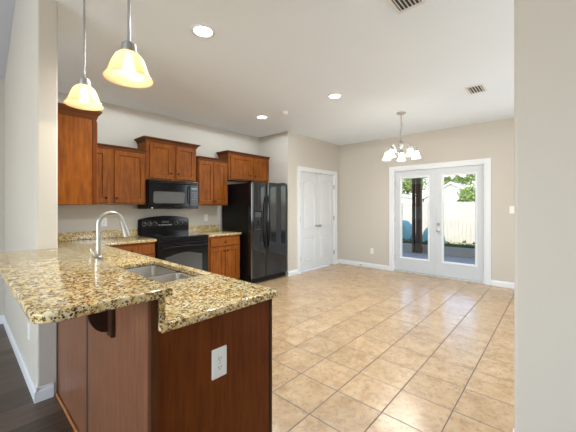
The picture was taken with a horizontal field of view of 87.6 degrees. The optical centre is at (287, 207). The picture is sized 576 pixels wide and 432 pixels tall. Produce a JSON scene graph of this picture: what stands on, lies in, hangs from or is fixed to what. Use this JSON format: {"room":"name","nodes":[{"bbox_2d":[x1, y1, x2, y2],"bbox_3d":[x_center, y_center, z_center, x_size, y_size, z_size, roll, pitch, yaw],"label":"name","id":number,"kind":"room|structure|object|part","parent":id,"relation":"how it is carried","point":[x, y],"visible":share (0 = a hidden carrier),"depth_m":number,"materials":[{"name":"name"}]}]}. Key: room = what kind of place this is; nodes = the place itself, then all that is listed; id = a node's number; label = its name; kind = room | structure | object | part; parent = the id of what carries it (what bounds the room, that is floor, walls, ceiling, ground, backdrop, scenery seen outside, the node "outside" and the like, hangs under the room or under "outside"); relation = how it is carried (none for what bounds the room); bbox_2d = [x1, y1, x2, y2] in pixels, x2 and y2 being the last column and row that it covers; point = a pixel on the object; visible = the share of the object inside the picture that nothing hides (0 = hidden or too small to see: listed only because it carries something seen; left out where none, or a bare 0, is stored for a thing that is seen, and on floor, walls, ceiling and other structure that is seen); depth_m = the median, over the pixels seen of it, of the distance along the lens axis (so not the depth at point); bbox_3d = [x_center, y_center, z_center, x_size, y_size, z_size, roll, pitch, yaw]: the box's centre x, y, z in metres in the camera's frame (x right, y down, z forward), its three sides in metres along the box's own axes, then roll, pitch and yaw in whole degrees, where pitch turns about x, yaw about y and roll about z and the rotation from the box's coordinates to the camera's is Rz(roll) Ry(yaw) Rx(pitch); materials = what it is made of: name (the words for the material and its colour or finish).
{"room":"kitchen","nodes":[
{"label":"kitchen","id":0,"kind":"room"},
{"bbox_2d":[3,0,57,403],"bbox_3d":[-2.401,-0.573,2.731,2.054,3.758,0.129,0,0,42],"label":"wall","id":1,"kind":"structure","parent":0,"point":[31,75],"depth_m":2.13,"materials":[{"name":"beige paint"}]},
{"bbox_2d":[27,322,29,340],"bbox_3d":[-1.924,0.921,2.225,0.072,0.118,0.008,0,0,42],"label":"electrical outlet","id":2,"kind":"object","parent":1,"relation":"attached to","point":[28,324],"visible":1,"depth_m":2.21,"materials":[{"name":"white plastic"}]},
{"bbox_2d":[37,383,53,402],"bbox_3d":[-1.649,1.260,2.042,0.014,0.092,0.089,0,0,42],"label":"baseboard","id":3,"kind":"structure","parent":1,"relation":"attached to","point":[45,392],"depth_m":2.04,"materials":[{"name":"white wood"}]},
{"bbox_2d":[58,102,101,204],"bbox_3d":[-2.364,-0.427,3.050,1.676,0.813,0.388,0,0,42],"label":"upper cabinet","id":4,"kind":"object","parent":1,"relation":"attached to","point":[77,128],"visible":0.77,"depth_m":2.51,"materials":[{"name":"brown wood"}]},
{"bbox_3d":[-2.367,-0.796,3.045,1.675,0.075,0.375,0,0,42],"label":"crown moulding","id":5,"kind":"part","parent":4,"relation":"part of","materials":[{"name":"brown wood"}]},
{"bbox_3d":[-1.680,-0.398,2.609,0.006,0.753,0.028,0,0,42],"label":"trim","id":6,"kind":"part","parent":4,"relation":"part of","materials":[{"name":"brown wood"}]},
{"bbox_2d":[0,79,258,315],"bbox_3d":[-3.579,-0.116,3.050,0.120,2.843,8.950,0,0,42],"label":"wall","id":7,"kind":"structure","parent":0,"point":[116,125],"depth_m":4.38,"materials":[{"name":"beige paint"}]},
{"bbox_2d":[101,218,106,226],"bbox_3d":[-2.523,0.206,4.119,0.008,0.118,0.072,0,0,42],"label":"electrical outlet","id":8,"kind":"object","parent":7,"relation":"attached to","point":[104,221],"visible":0.94,"depth_m":4.12,"materials":[{"name":"white plastic"}]},
{"bbox_2d":[97,143,146,204],"bbox_3d":[-2.425,-0.421,3.967,0.353,0.770,0.960,0,0,42],"label":"upper cabinet","id":9,"kind":"object","parent":7,"relation":"attached to","point":[121,170],"visible":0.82,"depth_m":3.99,"materials":[{"name":"brown wood"}]},
{"bbox_3d":[-2.476,-0.401,3.708,0.020,0.686,0.446,0,0,42],"label":"door","id":10,"kind":"part","parent":9,"relation":"part of","materials":[{"name":"brown wood"}]},
{"bbox_3d":[-2.430,-0.780,3.973,0.338,0.052,0.960,0,0,42],"label":"crown moulding","id":11,"kind":"part","parent":9,"relation":"part of","materials":[{"name":"brown wood"}]},
{"bbox_3d":[-2.144,-0.401,4.074,0.020,0.686,0.390,0,0,42],"label":"door","id":12,"kind":"part","parent":9,"relation":"part of","materials":[{"name":"brown wood"}]},
{"bbox_2d":[134,136,200,181],"bbox_3d":[-1.834,-0.695,4.619,0.353,0.602,0.890,0,0,42],"label":"upper cabinet","id":13,"kind":"object","parent":7,"relation":"attached to","point":[168,160],"visible":0.94,"depth_m":4.47,"materials":[{"name":"brown wood"}]},
{"bbox_3d":[-1.855,-0.670,4.393,0.020,0.508,0.340,0,0,42],"label":"door","id":14,"kind":"part","parent":13,"relation":"part of","materials":[{"name":"brown wood"}]},
{"bbox_3d":[-1.834,-0.965,4.619,0.353,0.062,0.890,0,0,42],"label":"crown moulding","id":15,"kind":"part","parent":13,"relation":"part of","materials":[{"name":"brown wood"}]},
{"bbox_2d":[138,179,197,208],"bbox_3d":[-1.810,-0.182,4.598,0.415,0.417,0.786,0,0,42],"label":"microwave","id":16,"kind":"object","parent":13,"relation":"attached to","point":[160,194],"visible":0.99,"depth_m":4.43,"materials":[{"name":"black metal"}]},
{"bbox_3d":[-1.744,-0.175,4.435,0.025,0.342,0.629,0,0,42],"label":"door","id":17,"kind":"part","parent":16,"relation":"part of","materials":[{"name":"black"}]},
{"bbox_3d":[-1.694,0.012,4.492,0.023,0.026,0.782,0,0,42],"label":"trim","id":18,"kind":"part","parent":16,"relation":"part of","materials":[{"name":"black plastic"}]},
{"bbox_3d":[-1.480,-0.175,4.726,0.025,0.342,0.149,0,0,42],"label":"control panel","id":19,"kind":"part","parent":16,"relation":"part of","materials":[{"name":"black"}]},
{"bbox_3d":[-1.594,-0.670,4.680,0.020,0.508,0.320,0,0,42],"label":"door","id":20,"kind":"part","parent":13,"relation":"part of","materials":[{"name":"brown wood"}]},
{"bbox_2d":[196,156,228,205],"bbox_3d":[-1.353,-0.426,5.149,0.353,0.795,0.590,0,0,42],"label":"upper cabinet","id":21,"kind":"object","parent":7,"relation":"attached to","point":[211,173],"visible":0.91,"depth_m":5.03,"materials":[{"name":"brown wood"}]},
{"bbox_3d":[-1.349,-0.406,4.951,0.020,0.711,0.273,0,0,42],"label":"door","id":22,"kind":"part","parent":21,"relation":"part of","materials":[{"name":"brown wood"}]},
{"bbox_3d":[-1.359,-0.798,5.154,0.338,0.052,0.590,0,0,42],"label":"crown moulding","id":23,"kind":"part","parent":21,"relation":"part of","materials":[{"name":"brown wood"}]},
{"bbox_3d":[-1.162,-0.406,5.157,0.020,0.711,0.266,0,0,42],"label":"door","id":24,"kind":"part","parent":21,"relation":"part of","materials":[{"name":"brown wood"}]},
{"bbox_2d":[216,150,269,182],"bbox_3d":[-0.829,-0.739,5.727,0.353,0.510,1.030,0,0,42],"label":"upper cabinet","id":25,"kind":"object","parent":7,"relation":"attached to","point":[242,167],"visible":0.95,"depth_m":5.58,"materials":[{"name":"brown wood"}]},
{"bbox_3d":[-0.856,-0.717,5.494,0.020,0.421,0.480,0,0,42],"label":"door","id":26,"kind":"part","parent":25,"relation":"part of","materials":[{"name":"brown wood"}]},
{"bbox_3d":[-0.831,-0.966,5.729,0.348,0.057,1.030,0,0,42],"label":"crown moulding","id":27,"kind":"part","parent":25,"relation":"part of","materials":[{"name":"brown wood"}]},
{"bbox_3d":[-0.523,-0.717,5.861,0.020,0.421,0.390,0,0,42],"label":"door","id":28,"kind":"part","parent":25,"relation":"part of","materials":[{"name":"brown wood"}]},
{"bbox_2d":[0,0,513,145],"bbox_3d":[0.063,-2.507,0.962,8.080,2.140,10.510,0,0,42],"label":"ceiling","id":29,"kind":"structure","parent":0,"point":[268,58],"depth_m":2.97,"materials":[{"name":"paint"}]},
{"bbox_2d":[63,0,103,110],"bbox_3d":[-1.323,-1.048,1.950,0.218,0.778,0.218,0,0,42],"label":"pendant light","id":30,"kind":"object","parent":29,"relation":"hanging from","point":[82,96],"visible":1,"depth_m":1.94,"materials":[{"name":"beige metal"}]},
{"bbox_3d":[-1.323,-0.724,1.950,0.218,0.129,0.218,0,0,42],"label":"lamp shade","id":31,"kind":"part","parent":30,"relation":"part of","materials":[{"name":"beige glass"}]},
{"bbox_3d":[-1.323,-1.121,1.950,0.013,0.591,0.013,0,0,42],"label":"rod","id":32,"kind":"part","parent":30,"relation":"part of","materials":[{"name":"silver metal"}]},
{"bbox_2d":[102,0,153,87],"bbox_3d":[-0.766,-1.025,1.445,0.218,0.823,0.218,0,0,42],"label":"pendant light","id":33,"kind":"object","parent":29,"relation":"hanging from","point":[126,67],"visible":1,"depth_m":1.43,"materials":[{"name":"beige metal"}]},
{"bbox_3d":[-0.766,-0.678,1.445,0.218,0.129,0.218,0,0,42],"label":"lamp shade","id":34,"kind":"part","parent":33,"relation":"part of","materials":[{"name":"beige glass"}]},
{"bbox_3d":[-0.766,-1.099,1.445,0.013,0.636,0.013,0,0,42],"label":"rod","id":35,"kind":"part","parent":33,"relation":"part of","materials":[{"name":"silver metal"}]},
{"bbox_3d":[-0.766,-0.681,1.445,0.057,0.096,0.058,0,0,42],"label":"bulb","id":36,"kind":"part","parent":33,"relation":"part of","materials":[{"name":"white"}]},
{"bbox_2d":[191,24,214,37],"bbox_3d":[-0.693,-1.432,2.451,0.196,0.009,0.196,0,0,42],"label":"recessed light","id":37,"kind":"object","parent":29,"relation":"in","point":[199,30],"visible":1,"depth_m":2.44,"materials":[{"name":"white"}]},
{"bbox_2d":[256,115,267,118],"bbox_3d":[-0.414,-1.432,4.790,0.196,0.009,0.196,0,0,42],"label":"recessed light","id":38,"kind":"object","parent":29,"relation":"in","point":[258,116],"visible":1,"depth_m":4.79,"materials":[{"name":"white"}]},
{"bbox_2d":[327,93,342,98],"bbox_3d":[0.607,-1.432,3.884,0.196,0.009,0.196,0,0,42],"label":"recessed light","id":39,"kind":"object","parent":29,"relation":"in","point":[334,95],"visible":1,"depth_m":3.88,"materials":[{"name":"white"}]},
{"bbox_2d":[383,112,420,160],"bbox_3d":[1.712,-1.083,4.595,0.541,0.708,0.554,0,0,42],"label":"chandelier","id":40,"kind":"object","parent":29,"relation":"hanging from","point":[410,153],"visible":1,"depth_m":4.55,"materials":[{"name":"white glass"}]},
{"bbox_3d":[1.556,-0.798,4.729,0.130,0.108,0.130,0,0,42],"label":"lamp shade","id":41,"kind":"part","parent":40,"relation":"part of","materials":[{"name":"white glass"}]},
{"bbox_3d":[1.536,-0.798,4.465,0.130,0.108,0.130,0,0,42],"label":"lamp shade","id":42,"kind":"part","parent":40,"relation":"part of","materials":[{"name":"white glass"}]},
{"bbox_3d":[1.781,-0.798,4.365,0.130,0.108,0.130,0,0,42],"label":"lamp shade","id":43,"kind":"part","parent":40,"relation":"part of","materials":[{"name":"white glass"}]},
{"bbox_3d":[1.952,-0.798,4.568,0.130,0.108,0.130,0,0,42],"label":"lamp shade","id":44,"kind":"part","parent":40,"relation":"part of","materials":[{"name":"white glass"}]},
{"bbox_2d":[386,0,426,14],"bbox_3d":[0.802,-1.432,2.060,0.200,0.008,0.270,0,0,42],"label":"ceiling vent","id":45,"kind":"object","parent":29,"relation":"in","point":[400,6],"visible":1,"depth_m":2.12,"materials":[{"name":"grey metal"}]},
{"bbox_2d":[464,83,486,94],"bbox_3d":[2.287,-1.432,3.653,0.190,0.008,0.285,0,0,42],"label":"ceiling vent","id":46,"kind":"object","parent":29,"relation":"in","point":[479,88],"visible":1,"depth_m":3.65,"materials":[{"name":"grey metal"}]},
{"bbox_2d":[0,263,513,431],"bbox_3d":[0.110,1.331,1.014,8.080,0.050,10.650,0,0,42],"label":"floor","id":47,"kind":"structure","parent":0,"point":[355,348],"depth_m":2.59,"materials":[{"name":"tile"}]},
{"bbox_2d":[110,242,154,257],"bbox_3d":[-2.209,0.883,3.971,0.668,0.845,0.655,0,0,42],"label":"base cabinet","id":48,"kind":"object","parent":47,"relation":"on","point":[148,248],"visible":0.21,"depth_m":3.87,"materials":[{"name":"brown wood"}]},
{"bbox_3d":[-1.981,0.555,3.785,0.020,0.132,0.585,0,0,42],"label":"drawer","id":49,"kind":"part","parent":48,"relation":"part of","materials":[{"name":"brown wood"}]},
{"bbox_2d":[55,265,271,431],"bbox_3d":[-1.588,0.811,2.514,3.542,0.990,0.675,0,0,42],"label":"base cabinet","id":50,"kind":"object","parent":47,"relation":"on","point":[142,378],"visible":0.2,"depth_m":1.34,"materials":[{"name":"brown wood"}]},
{"bbox_3d":[-1.057,1.298,1.587,1.498,0.017,0.017,0,0,42],"label":"moulding","id":51,"kind":"part","parent":50,"relation":"part of","materials":[{"name":"brown wood"}]},
{"bbox_3d":[-1.346,0.811,1.875,0.683,0.990,0.020,0,0,42],"label":"panel","id":52,"kind":"part","parent":50,"relation":"part of","materials":[{"name":"brown wood"}]},
{"bbox_2d":[0,247,172,323],"bbox_3d":[-1.118,0.299,1.454,1.585,0.030,0.388,0,0,42],"label":"bar","id":53,"kind":"object","parent":50,"relation":"on","point":[52,285],"visible":1,"depth_m":1.09,"materials":[{"name":"stone"}]},
{"bbox_2d":[86,309,114,337],"bbox_3d":[-0.875,0.450,1.272,0.082,0.257,0.239,0,0,42],"label":"corbel","id":54,"kind":"object","parent":50,"relation":"attached to","point":[104,321],"visible":0.41,"depth_m":1.33,"materials":[{"name":"brown wood"}]},
{"bbox_3d":[-0.792,0.450,1.345,0.056,0.257,0.018,0,0,42],"label":"plate","id":55,"kind":"part","parent":54,"relation":"part of","materials":[{"name":"brown wood"}]},
{"bbox_3d":[-0.788,0.811,1.368,0.764,0.990,0.020,0,0,42],"label":"panel","id":56,"kind":"part","parent":50,"relation":"part of","materials":[{"name":"brown wood"}]},
{"bbox_3d":[-0.495,0.811,1.101,0.026,0.990,0.026,0,0,42],"label":"corner post","id":57,"kind":"part","parent":50,"relation":"part of","materials":[{"name":"brown wood"}]},
{"bbox_2d":[58,229,277,332],"bbox_3d":[-1.352,0.389,2.755,3.569,0.142,1.309,0,0,42],"label":"countertop","id":58,"kind":"structure","parent":50,"relation":"on","point":[207,295],"depth_m":1.59,"materials":[{"name":"stone"}]},
{"bbox_2d":[90,211,129,260],"bbox_3d":[-1.133,0.225,1.922,0.112,0.401,0.215,0,0,42],"label":"faucet","id":59,"kind":"object","parent":58,"relation":"on","point":[125,232],"visible":0.8,"depth_m":1.85,"materials":[{"name":"silver metal"}]},
{"bbox_3d":[-1.121,0.165,1.897,0.027,0.281,0.161,0,0,42],"label":"spout","id":60,"kind":"part","parent":59,"relation":"part of","materials":[{"name":"silver metal"}]},
{"bbox_2d":[126,265,195,282],"bbox_3d":[-0.908,0.547,2.020,0.750,0.170,0.368,0,0,42],"label":"sink","id":61,"kind":"object","parent":58,"relation":"in","point":[161,274],"visible":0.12,"depth_m":2.25,"materials":[{"name":"silver metal"}]},
{"bbox_3d":[-1.044,0.547,2.143,0.383,0.170,0.368,0,0,42],"label":"bowl","id":62,"kind":"part","parent":61,"relation":"part of","materials":[{"name":"silver metal"}]},
{"bbox_3d":[-0.763,0.547,1.888,0.358,0.170,0.368,0,0,42],"label":"bowl","id":63,"kind":"part","parent":61,"relation":"part of","materials":[{"name":"silver metal"}]},
{"bbox_3d":[-0.295,0.883,1.325,0.018,0.845,0.572,0,0,42],"label":"panel","id":64,"kind":"part","parent":50,"relation":"part of","materials":[{"name":"brown wood"}]},
{"bbox_2d":[212,345,226,380],"bbox_3d":[-0.297,0.675,1.304,0.008,0.128,0.076,0,0,42],"label":"electrical outlet","id":65,"kind":"object","parent":50,"relation":"attached to","point":[219,355],"visible":1,"depth_m":1.30,"materials":[{"name":"white plastic"}]},
{"bbox_2d":[217,354,222,361],"bbox_3d":[-0.295,0.655,1.302,0.002,0.027,0.033,0,0,42],"label":"receptacle","id":66,"kind":"object","parent":65,"relation":"attached to","point":[219,356],"depth_m":1.30,"materials":[{"name":"white plastic"}]},
{"bbox_2d":[217,363,222,370],"bbox_3d":[-0.295,0.695,1.302,0.002,0.027,0.033,0,0,42],"label":"receptacle","id":67,"kind":"object","parent":65,"relation":"attached to","point":[219,365],"depth_m":1.30,"materials":[{"name":"white plastic"}]},
{"bbox_3d":[-0.100,0.883,1.547,0.034,0.845,0.018,0,0,42],"label":"corner post","id":68,"kind":"part","parent":50,"relation":"part of","materials":[{"name":"brown wood"}]},
{"bbox_2d":[138,216,207,271],"bbox_3d":[-1.696,0.721,4.495,0.709,1.170,0.790,0,0,42],"label":"range","id":69,"kind":"object","parent":47,"relation":"on","point":[174,243],"visible":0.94,"depth_m":4.43,"materials":[{"name":"black metal"}]},
{"bbox_2d":[140,232,207,239],"bbox_3d":[-1.697,0.429,4.496,0.585,0.022,0.790,0,0,42],"label":"cooktop","id":70,"kind":"object","parent":69,"relation":"in","point":[155,235],"depth_m":4.42,"materials":[{"name":"black glass"}]},
{"bbox_3d":[-1.492,0.468,4.310,0.027,0.052,0.786,0,0,42],"label":"vent trim","id":71,"kind":"part","parent":69,"relation":"part of","materials":[{"name":"black metal"}]},
{"bbox_3d":[-1.490,0.788,4.308,0.033,0.576,0.784,0,0,42],"label":"oven door","id":72,"kind":"part","parent":69,"relation":"part of","materials":[{"name":"black"}]},
{"bbox_3d":[-1.456,0.550,4.277,0.060,0.025,0.691,0,0,42],"label":"handle","id":73,"kind":"part","parent":69,"relation":"part of","materials":[{"name":"black metal"}]},
{"bbox_2d":[207,234,239,278],"bbox_3d":[-1.233,0.883,5.047,0.668,0.845,0.620,0,0,42],"label":"base cabinet","id":74,"kind":"object","parent":47,"relation":"on","point":[223,251],"visible":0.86,"depth_m":4.84,"materials":[{"name":"brown wood"}]},
{"bbox_2d":[189,225,240,236],"bbox_3d":[-1.238,0.391,5.053,0.652,0.139,0.627,0,0,42],"label":"countertop","id":75,"kind":"structure","parent":74,"relation":"on","point":[211,230],"depth_m":5.10,"materials":[{"name":"stone"}]},
{"bbox_3d":[-1.113,0.908,4.742,0.020,0.535,0.270,0,0,42],"label":"door","id":76,"kind":"part","parent":74,"relation":"part of","materials":[{"name":"brown wood"}]},
{"bbox_3d":[-1.019,0.555,4.846,0.020,0.132,0.550,0,0,42],"label":"drawer","id":77,"kind":"part","parent":74,"relation":"part of","materials":[{"name":"brown wood"}]},
{"bbox_3d":[-0.925,0.908,4.949,0.020,0.535,0.270,0,0,42],"label":"door","id":78,"kind":"part","parent":74,"relation":"part of","materials":[{"name":"brown wood"}]},
{"bbox_2d":[222,180,286,282],"bbox_3d":[-0.589,0.428,5.563,0.872,1.755,0.900,0,0,42],"label":"refrigerator","id":79,"kind":"object","parent":47,"relation":"on","point":[257,210],"visible":0.95,"depth_m":5.21,"materials":[{"name":"black metal"}]},
{"bbox_3d":[-0.518,0.386,5.124,0.072,1.630,0.346,0,0,42],"label":"freezer door","id":80,"kind":"part","parent":79,"relation":"part of","materials":[{"name":"black metal"}]},
{"bbox_3d":[-0.392,0.266,5.195,0.086,0.988,0.025,0,0,42],"label":"handle","id":81,"kind":"part","parent":79,"relation":"part of","materials":[{"name":"black metal"}]},
{"bbox_3d":[-0.338,0.266,5.255,0.086,0.988,0.025,0,0,42],"label":"handle","id":82,"kind":"part","parent":79,"relation":"part of","materials":[{"name":"black metal"}]},
{"bbox_3d":[-0.213,0.386,5.461,0.072,1.630,0.546,0,0,42],"label":"fridge door","id":83,"kind":"part","parent":79,"relation":"part of","materials":[{"name":"black metal"}]},
{"bbox_2d":[259,132,282,183],"bbox_3d":[-0.309,-0.066,6.045,0.700,2.743,0.120,0,0,42],"label":"wall","id":84,"kind":"structure","parent":0,"point":[271,146],"depth_m":5.92,"materials":[{"name":"beige paint"}]},
{"bbox_2d":[283,131,339,275],"bbox_3d":[0.559,-0.066,6.392,0.120,2.743,1.800,0,0,42],"label":"wall","id":85,"kind":"structure","parent":0,"point":[298,150],"depth_m":5.87,"materials":[{"name":"beige paint"}]},
{"bbox_2d":[288,269,297,275],"bbox_3d":[0.094,1.260,5.779,0.014,0.092,0.268,0,0,42],"label":"baseboard","id":86,"kind":"structure","parent":85,"relation":"attached to","point":[292,272],"depth_m":5.77,"materials":[{"name":"white"}]},
{"bbox_2d":[297,166,336,273],"bbox_3d":[0.617,0.248,6.427,0.158,2.115,1.394,0,0,42],"label":"door","id":87,"kind":"structure","parent":85,"relation":"in","point":[316,188],"depth_m":6.38,"materials":[{"name":"white painted wood"},{"name":"nickel"}]},
{"bbox_2d":[340,118,513,282],"bbox_3d":[3.899,-0.066,4.672,7.380,2.743,0.140,0,0,42],"label":"wall","id":88,"kind":"structure","parent":0,"point":[364,173],"depth_m":6.00,"materials":[{"name":"beige paint"}]},
{"bbox_2d":[340,259,388,269],"bbox_3d":[1.649,1.260,6.609,1.203,0.092,0.014,0,0,42],"label":"baseboard","id":89,"kind":"structure","parent":88,"relation":"attached to","point":[371,265],"depth_m":6.56,"materials":[{"name":"white wood"}]},
{"bbox_2d":[389,158,490,284],"bbox_3d":[2.785,0.241,5.658,1.759,2.130,0.176,0,0,42],"label":"door","id":90,"kind":"structure","parent":88,"relation":"in","point":[479,272],"depth_m":5.59,"materials":[{"name":"white wood"}]},
{"bbox_3d":[2.496,0.216,5.917,0.572,1.646,0.059,0,0,42],"label":"glazing frame","id":91,"kind":"part","parent":90,"relation":"part of","materials":[{"name":"white"}]},
{"bbox_3d":[3.072,0.216,5.395,0.572,1.646,0.059,0,0,42],"label":"glazing frame","id":92,"kind":"part","parent":90,"relation":"part of","materials":[{"name":"white"}]},
{"bbox_2d":[491,280,513,288],"bbox_3d":[4.983,1.260,3.585,4.314,0.092,0.014,0,0,42],"label":"baseboard","id":93,"kind":"structure","parent":88,"relation":"attached to","point":[493,282],"depth_m":4.91,"materials":[{"name":"white"}]},
{"bbox_2d":[509,206,513,213],"bbox_3d":[3.608,0.044,4.835,0.072,0.118,0.009,0,0,42],"label":"light switch","id":94,"kind":"object","parent":88,"relation":"attached to","point":[511,208],"visible":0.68,"depth_m":4.84,"materials":[{"name":"white plastic"}]},
{"bbox_2d":[514,0,575,431],"bbox_3d":[2.545,-0.066,0.378,3.617,2.743,0.120,0,0,42],"label":"wall","id":95,"kind":"structure","parent":0,"point":[544,30],"depth_m":1.47,"materials":[{"name":"beige paint"}]},
{"label":"outside","id":96,"kind":"structure","parent":0,"visible":0},
{"bbox_2d":[447,241,473,244],"bbox_3d":[15.937,1.506,32.459,70.000,0.100,50.500,0,0,42],"label":"ground","id":97,"kind":"structure","parent":96,"point":[447,241],"depth_m":12.01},
{"bbox_2d":[402,220,415,239],"bbox_3d":[4.244,0.981,11.811,1.508,0.950,1.133,0,0,42],"label":"tarp cover","id":98,"kind":"object","parent":97,"relation":"on","point":[406,226],"visible":0.27,"depth_m":11.25,"materials":[{"name":"teal plastic"}]},
{"bbox_2d":[402,194,423,202],"bbox_3d":[16.562,-0.279,44.312,9.700,3.470,8.700,0,0,42],"label":"house","id":99,"kind":"structure","parent":97,"relation":"on","point":[405,197],"depth_m":39.68,"materials":[{"name":"white"}]},
{"bbox_2d":[402,177,427,193],"bbox_3d":[21.725,-2.829,54.470,8.133,8.586,7.686,0,0,42],"label":"tree","id":100,"kind":"object","parent":97,"relation":"on","point":[407,185],"visible":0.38,"depth_m":53.26,"materials":[{"name":"green plant"}]},
{"bbox_2d":[422,227,445,242],"bbox_3d":[5.242,1.096,10.905,0.845,0.720,0.824,0,0,42],"label":"tarp cover","id":101,"kind":"object","parent":97,"relation":"on","point":[425,233],"visible":0.17,"depth_m":10.77,"materials":[{"name":"teal plastic"}]},
{"bbox_2d":[402,238,474,248],"bbox_3d":[4.671,1.233,8.981,8.654,0.621,0.450,0,0,42],"label":"hedge","id":102,"kind":"object","parent":97,"relation":"on","point":[447,244],"visible":0.07,"depth_m":8.77,"materials":[{"name":"green plant"}]},
{"bbox_2d":[402,201,474,242],"bbox_3d":[10.519,0.610,9.400,29.046,1.692,0.060,0,0,42],"label":"fence","id":103,"kind":"object","parent":97,"relation":"on","point":[459,217],"visible":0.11,"depth_m":12.57,"materials":[{"name":"white wood"}]},
{"bbox_2d":[422,182,474,202],"bbox_3d":[21.366,-0.729,37.255,6.700,4.370,8.700,0,0,42],"label":"house","id":104,"kind":"structure","parent":97,"relation":"on","point":[450,189],"depth_m":34.41,"materials":[{"name":"white"}]},
{"bbox_2d":[427,174,474,188],"bbox_3d":[26.502,-2.957,47.438,8.076,8.842,7.740,0,0,42],"label":"tree","id":105,"kind":"object","parent":97,"relation":"on","point":[462,179],"visible":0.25,"depth_m":46.23,"materials":[{"name":"green plant"}]},
{"bbox_2d":[455,186,474,201],"bbox_3d":[15.134,-0.102,24.113,2.911,3.156,2.894,0,0,8],"label":"tree","id":106,"kind":"object","parent":97,"relation":"on","point":[470,196],"visible":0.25,"depth_m":23.79,"materials":[{"name":"green plant"}]},
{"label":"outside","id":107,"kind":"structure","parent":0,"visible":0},
{"bbox_2d":[402,251,474,263],"bbox_3d":[6.738,1.406,4.453,20.000,0.080,3.350,0,0,42],"label":"floor","id":108,"kind":"structure","parent":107,"point":[468,260],"depth_m":8.14,"materials":[{"name":"grey concrete"}]},
{"bbox_2d":[411,178,421,252],"bbox_3d":[3.860,0.026,9.001,0.275,2.680,0.160,0,0,42],"label":"porch post","id":109,"kind":"object","parent":108,"relation":"on","point":[418,236],"visible":0.62,"depth_m":8.91,"materials":[{"name":"black wood"}]},
{"bbox_3d":[3.910,0.026,8.955,0.140,2.680,0.160,0,0,42],"label":"post","id":110,"kind":"part","parent":109,"relation":"part of","materials":[{"name":"black wood"}]},
{"bbox_2d":[402,243,474,257],"bbox_3d":[7.816,1.291,5.642,20.000,0.310,0.140,0,0,42],"label":"wall","id":111,"kind":"structure","parent":108,"relation":"on","point":[453,251],"depth_m":8.45,"materials":[{"name":"grey concrete"}]}
]}

